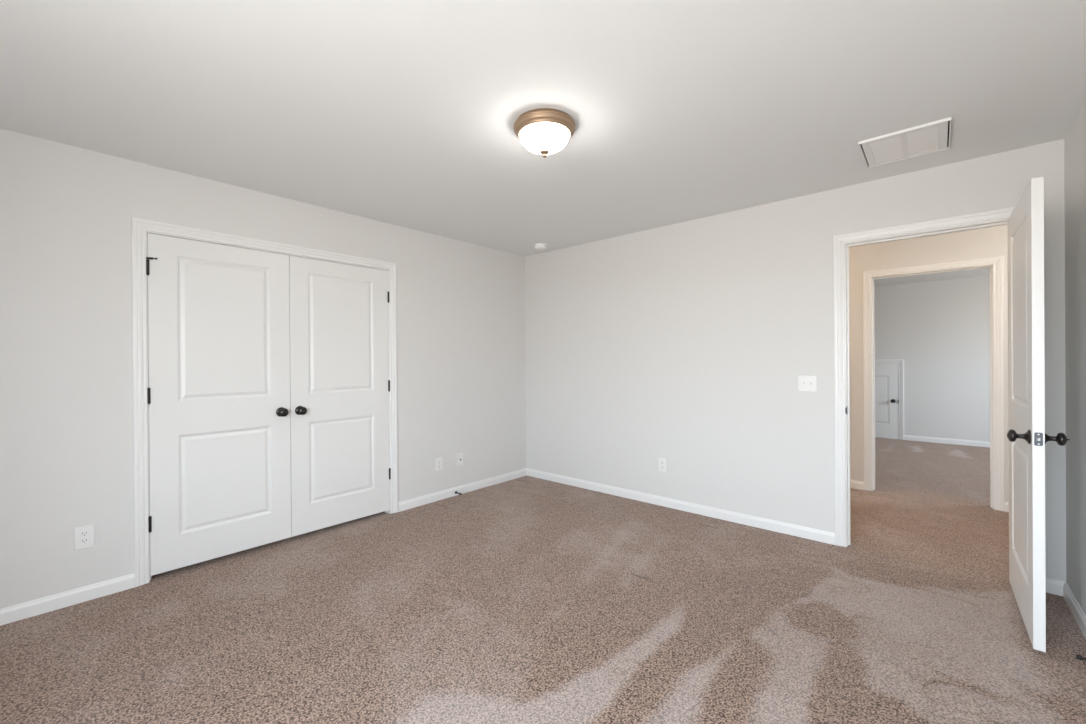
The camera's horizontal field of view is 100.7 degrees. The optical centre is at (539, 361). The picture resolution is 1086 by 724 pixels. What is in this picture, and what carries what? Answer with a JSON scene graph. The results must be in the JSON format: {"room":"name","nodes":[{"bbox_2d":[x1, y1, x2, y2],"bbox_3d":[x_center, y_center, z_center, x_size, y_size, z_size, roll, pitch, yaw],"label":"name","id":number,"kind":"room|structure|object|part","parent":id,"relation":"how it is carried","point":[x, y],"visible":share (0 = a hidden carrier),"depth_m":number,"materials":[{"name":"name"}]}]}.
{"room":"empty bedroom","nodes":[
{"label":"empty bedroom","id":0,"kind":"room"},
{"bbox_2d":[0,128,526,608],"bbox_3d":[-1.675,0.073,3.398,0.115,2.460,4.680,0,0,42],"label":"wall","id":1,"kind":"structure","parent":0,"point":[66,211],"depth_m":2.52,"materials":[{"name":"white paint"}]},
{"bbox_2d":[0,573,134,625],"bbox_3d":[-2.707,1.255,2.134,0.012,0.079,1.174,0,0,42],"label":"baseboard","id":2,"kind":"structure","parent":1,"relation":"attached to","point":[17,612],"depth_m":2.36,"materials":[{"name":"white wood"}]},
{"bbox_2d":[74,524,94,550],"bbox_3d":[-2.454,0.947,2.424,0.009,0.124,0.080,0,0,42],"label":"power outlet","id":3,"kind":"object","parent":1,"relation":"attached to","point":[84,536],"visible":1,"depth_m":2.42,"materials":[{"name":"white plastic"}]},
{"bbox_2d":[80,538,88,543],"bbox_3d":[-2.452,0.967,2.422,0.003,0.028,0.034,0,0,42],"label":"receptacle","id":4,"kind":"object","parent":3,"relation":"attached to","point":[82,540],"depth_m":2.42,"materials":[{"name":"grey plastic"}]},
{"bbox_2d":[80,531,88,536],"bbox_3d":[-2.452,0.928,2.422,0.003,0.028,0.034,0,0,42],"label":"receptacle","id":5,"kind":"object","parent":3,"relation":"attached to","point":[82,533],"depth_m":2.42,"materials":[{"name":"grey plastic"}]},
{"bbox_2d":[146,233,290,575],"bbox_3d":[-2.018,0.250,2.897,0.108,2.006,0.774,0,0,42],"label":"door","id":6,"kind":"structure","parent":1,"relation":"in","point":[218,390],"depth_m":2.87,"materials":[{"name":"white paint"}]},
{"bbox_3d":[-1.788,0.354,3.130,0.073,0.066,0.066,0,0,42],"label":"knob","id":7,"kind":"part","parent":6,"relation":"part of","materials":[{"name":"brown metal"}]},
{"bbox_2d":[131,217,397,586],"bbox_3d":[-1.811,0.229,3.232,0.132,2.111,1.672,0,0,42],"label":"door frame","id":8,"kind":"structure","parent":1,"relation":"attached to","point":[140,228],"depth_m":2.61,"materials":[{"name":"white wood"}]},
{"bbox_2d":[289,255,390,536],"bbox_3d":[-1.504,0.245,3.478,0.108,2.006,0.772,0,0,42],"label":"door","id":9,"kind":"structure","parent":1,"relation":"in","point":[340,382],"depth_m":3.45,"materials":[{"name":"white paint"}]},
{"bbox_3d":[-1.706,0.353,3.222,0.073,0.066,0.066,0,0,42],"label":"knob","id":10,"kind":"part","parent":9,"relation":"part of","materials":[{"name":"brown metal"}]},
{"bbox_2d":[436,457,441,470],"bbox_3d":[-0.927,0.949,4.144,0.009,0.118,0.074,0,0,42],"label":"power outlet","id":11,"kind":"object","parent":1,"relation":"attached to","point":[438,460],"visible":1,"depth_m":4.14,"materials":[{"name":"white plastic"}]},
{"bbox_2d":[457,453,462,465],"bbox_3d":[-0.761,0.945,4.325,0.016,0.115,0.070,0,0,42],"label":"cable plate","id":12,"kind":"object","parent":1,"relation":"attached to","point":[459,456],"visible":1,"depth_m":4.32,"materials":[{"name":"white plastic"}]},
{"bbox_2d":[398,468,526,511],"bbox_3d":[-0.675,1.236,4.423,0.012,0.079,1.604,0,0,42],"label":"baseboard","id":13,"kind":"structure","parent":1,"relation":"attached to","point":[433,497],"depth_m":4.30,"materials":[{"name":"white wood"}]},
{"bbox_2d":[0,437,1085,723],"bbox_3d":[2.216,1.257,3.659,7.150,0.005,10.290,0,0,42],"label":"floor","id":14,"kind":"structure","parent":0,"point":[525,599],"depth_m":2.18,"materials":[{"name":"brown carpet"}]},
{"bbox_2d":[0,0,1085,285],"bbox_3d":[2.220,-1.235,3.641,7.200,0.100,10.300,0,0,42],"label":"ceiling","id":15,"kind":"structure","parent":0,"point":[404,113],"depth_m":1.97,"materials":[{"name":"white paint"}]},
{"bbox_2d":[534,243,546,249],"bbox_3d":[0.009,-1.148,4.519,0.134,0.047,0.134,0,0,42],"label":"smoke detector","id":16,"kind":"object","parent":15,"relation":"attached to","point":[539,246],"visible":1,"depth_m":4.47,"materials":[{"name":"white plastic"}]},
{"bbox_2d":[513,108,575,157],"bbox_3d":[0.024,-1.085,2.214,0.306,0.163,0.306,0,0,42],"label":"ceiling light","id":17,"kind":"object","parent":15,"relation":"attached to","point":[543,131],"visible":1,"depth_m":2.13,"materials":[{"name":"white glass"}]},
{"bbox_3d":[0.024,-1.078,2.214,0.243,0.090,0.243,0,0,42],"label":"lamp shade","id":18,"kind":"part","parent":17,"relation":"part of","materials":[{"name":"white glass"}]},
{"bbox_2d":[858,117,951,167],"bbox_3d":[1.981,-1.174,2.441,0.372,0.016,0.403,0,0,42],"label":"ceiling vent","id":19,"kind":"object","parent":15,"relation":"in","point":[935,136],"visible":1,"depth_m":2.42,"materials":[{"name":"white metal"}]},
{"bbox_2d":[525,139,1065,581],"bbox_3d":[2.201,0.047,3.010,6.200,2.460,0.115,0,0,42],"label":"wall","id":20,"kind":"structure","parent":0,"point":[687,344],"depth_m":3.55,"materials":[{"name":"white paint"}]},
{"bbox_2d":[659,458,666,471],"bbox_3d":[1.074,0.907,3.935,0.074,0.118,0.009,0,0,42],"label":"power outlet","id":21,"kind":"object","parent":20,"relation":"attached to","point":[662,462],"visible":1,"depth_m":3.93,"materials":[{"name":"white plastic"}]},
{"bbox_2d":[527,468,834,544],"bbox_3d":[0.939,1.226,4.055,2.915,0.079,0.012,0,0,42],"label":"baseboard","id":22,"kind":"structure","parent":20,"relation":"attached to","point":[763,523],"depth_m":3.71,"materials":[{"name":"white wood"}]},
{"bbox_2d":[798,375,816,391],"bbox_3d":[1.898,0.158,3.189,0.118,0.116,0.021,0,0,42],"label":"light switch","id":23,"kind":"object","parent":20,"relation":"attached to","point":[806,383],"visible":1,"depth_m":3.19,"materials":[{"name":"white plastic"}]},
{"bbox_2d":[833,206,1015,546],"bbox_3d":[2.415,0.196,2.821,0.939,2.120,0.150,0,0,42],"label":"door frame","id":24,"kind":"structure","parent":20,"relation":"attached to","point":[997,217],"depth_m":3.05,"materials":[{"name":"white wood"}]},
{"bbox_2d":[1007,177,1069,651],"bbox_3d":[2.393,0.224,2.217,0.186,2.022,0.810,0,0,41],"label":"door","id":25,"kind":"structure","parent":20,"relation":"in","point":[1027,437],"depth_m":2.00,"materials":[{"name":"white paint"}]},
{"bbox_3d":[2.131,0.332,2.002,0.070,0.064,0.064,0,0,41],"label":"knob","id":26,"kind":"part","parent":25,"relation":"part of","materials":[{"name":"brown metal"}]},
{"bbox_3d":[2.132,0.333,1.921,0.025,0.057,0.002,0,0,41],"label":"latch plate","id":27,"kind":"part","parent":25,"relation":"part of","materials":[{"name":"silver metal"}]},
{"bbox_3d":[2.215,0.332,1.929,0.079,0.064,0.064,0,0,41],"label":"knob","id":28,"kind":"part","parent":25,"relation":"part of","materials":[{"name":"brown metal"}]},
{"bbox_2d":[1046,578,1064,595],"bbox_3d":[2.769,1.217,2.430,0.102,0.079,0.012,0,0,42],"label":"baseboard","id":29,"kind":"structure","parent":20,"relation":"attached to","point":[1053,586],"depth_m":2.42,"materials":[{"name":"white wood"}]},
{"bbox_2d":[849,225,1008,501],"bbox_3d":[3.442,0.036,4.182,5.900,2.460,0.115,0,0,42],"label":"wall","id":30,"kind":"structure","parent":0,"point":[990,241],"depth_m":4.19,"materials":[{"name":"white paint"}]},
{"bbox_2d":[850,480,863,489],"bbox_3d":[2.221,1.215,5.190,2.486,0.079,0.012,0,0,42],"label":"baseboard","id":31,"kind":"structure","parent":30,"relation":"attached to","point":[854,484],"depth_m":4.40,"materials":[{"name":"white wood"}]},
{"bbox_2d":[863,256,1004,510],"bbox_3d":[3.541,0.185,4.095,0.950,2.120,0.150,0,0,42],"label":"door frame","id":32,"kind":"structure","parent":30,"relation":"attached to","point":[995,265],"depth_m":3.82,"materials":[{"name":"white wood"}]},
{"bbox_2d":[1005,502,1008,511],"bbox_3d":[4.326,1.204,3.321,1.244,0.079,0.012,0,0,42],"label":"baseboard","id":33,"kind":"structure","parent":30,"relation":"attached to","point":[1006,503],"depth_m":3.72,"materials":[{"name":"white wood"}]},
{"bbox_2d":[874,276,989,441],"bbox_3d":[5.878,0.013,6.927,5.900,2.460,0.115,0,0,42],"label":"wall","id":34,"kind":"structure","parent":0,"point":[939,329],"depth_m":6.74,"materials":[{"name":"white paint"}]},
{"bbox_2d":[875,364,898,438],"bbox_3d":[5.359,0.629,7.285,0.713,1.175,0.097,0,0,42],"label":"door","id":35,"kind":"structure","parent":34,"relation":"in","point":[890,430],"depth_m":7.17,"materials":[{"name":"white paint"}]},
{"bbox_2d":[875,360,903,439],"bbox_3d":[5.366,0.600,7.297,0.844,1.253,0.018,0,0,42],"label":"door frame","id":36,"kind":"structure","parent":34,"relation":"attached to","point":[900,362],"depth_m":7.04,"materials":[{"name":"white wood"}]},
{"bbox_2d":[904,435,989,447],"bbox_3d":[6.794,1.181,6.038,2.959,0.079,0.012,0,0,42],"label":"baseboard","id":37,"kind":"structure","parent":34,"relation":"attached to","point":[906,437],"depth_m":6.68,"materials":[{"name":"white wood"}]},
{"bbox_2d":[1064,102,1085,615],"bbox_3d":[1.331,0.058,0.653,0.115,2.460,4.565,0,0,42],"label":"wall","id":38,"kind":"structure","parent":0,"point":[1075,139],"depth_m":2.22,"materials":[{"name":"white paint"}]},
{"bbox_2d":[1063,582,1085,638],"bbox_3d":[1.330,1.230,0.741,0.012,0.079,4.450,0,0,42],"label":"baseboard","id":39,"kind":"structure","parent":38,"relation":"attached to","point":[1070,599],"depth_m":2.20,"materials":[{"name":"white wood"}]},
{"bbox_2d":[1076,654,1085,660],"bbox_3d":[2.245,1.219,1.835,0.072,0.027,0.027,0,0,42],"label":"door stop","id":40,"kind":"object","parent":38,"relation":"attached to","point":[1079,657],"visible":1,"depth_m":1.85,"materials":[{"name":"black metal"}]}
]}

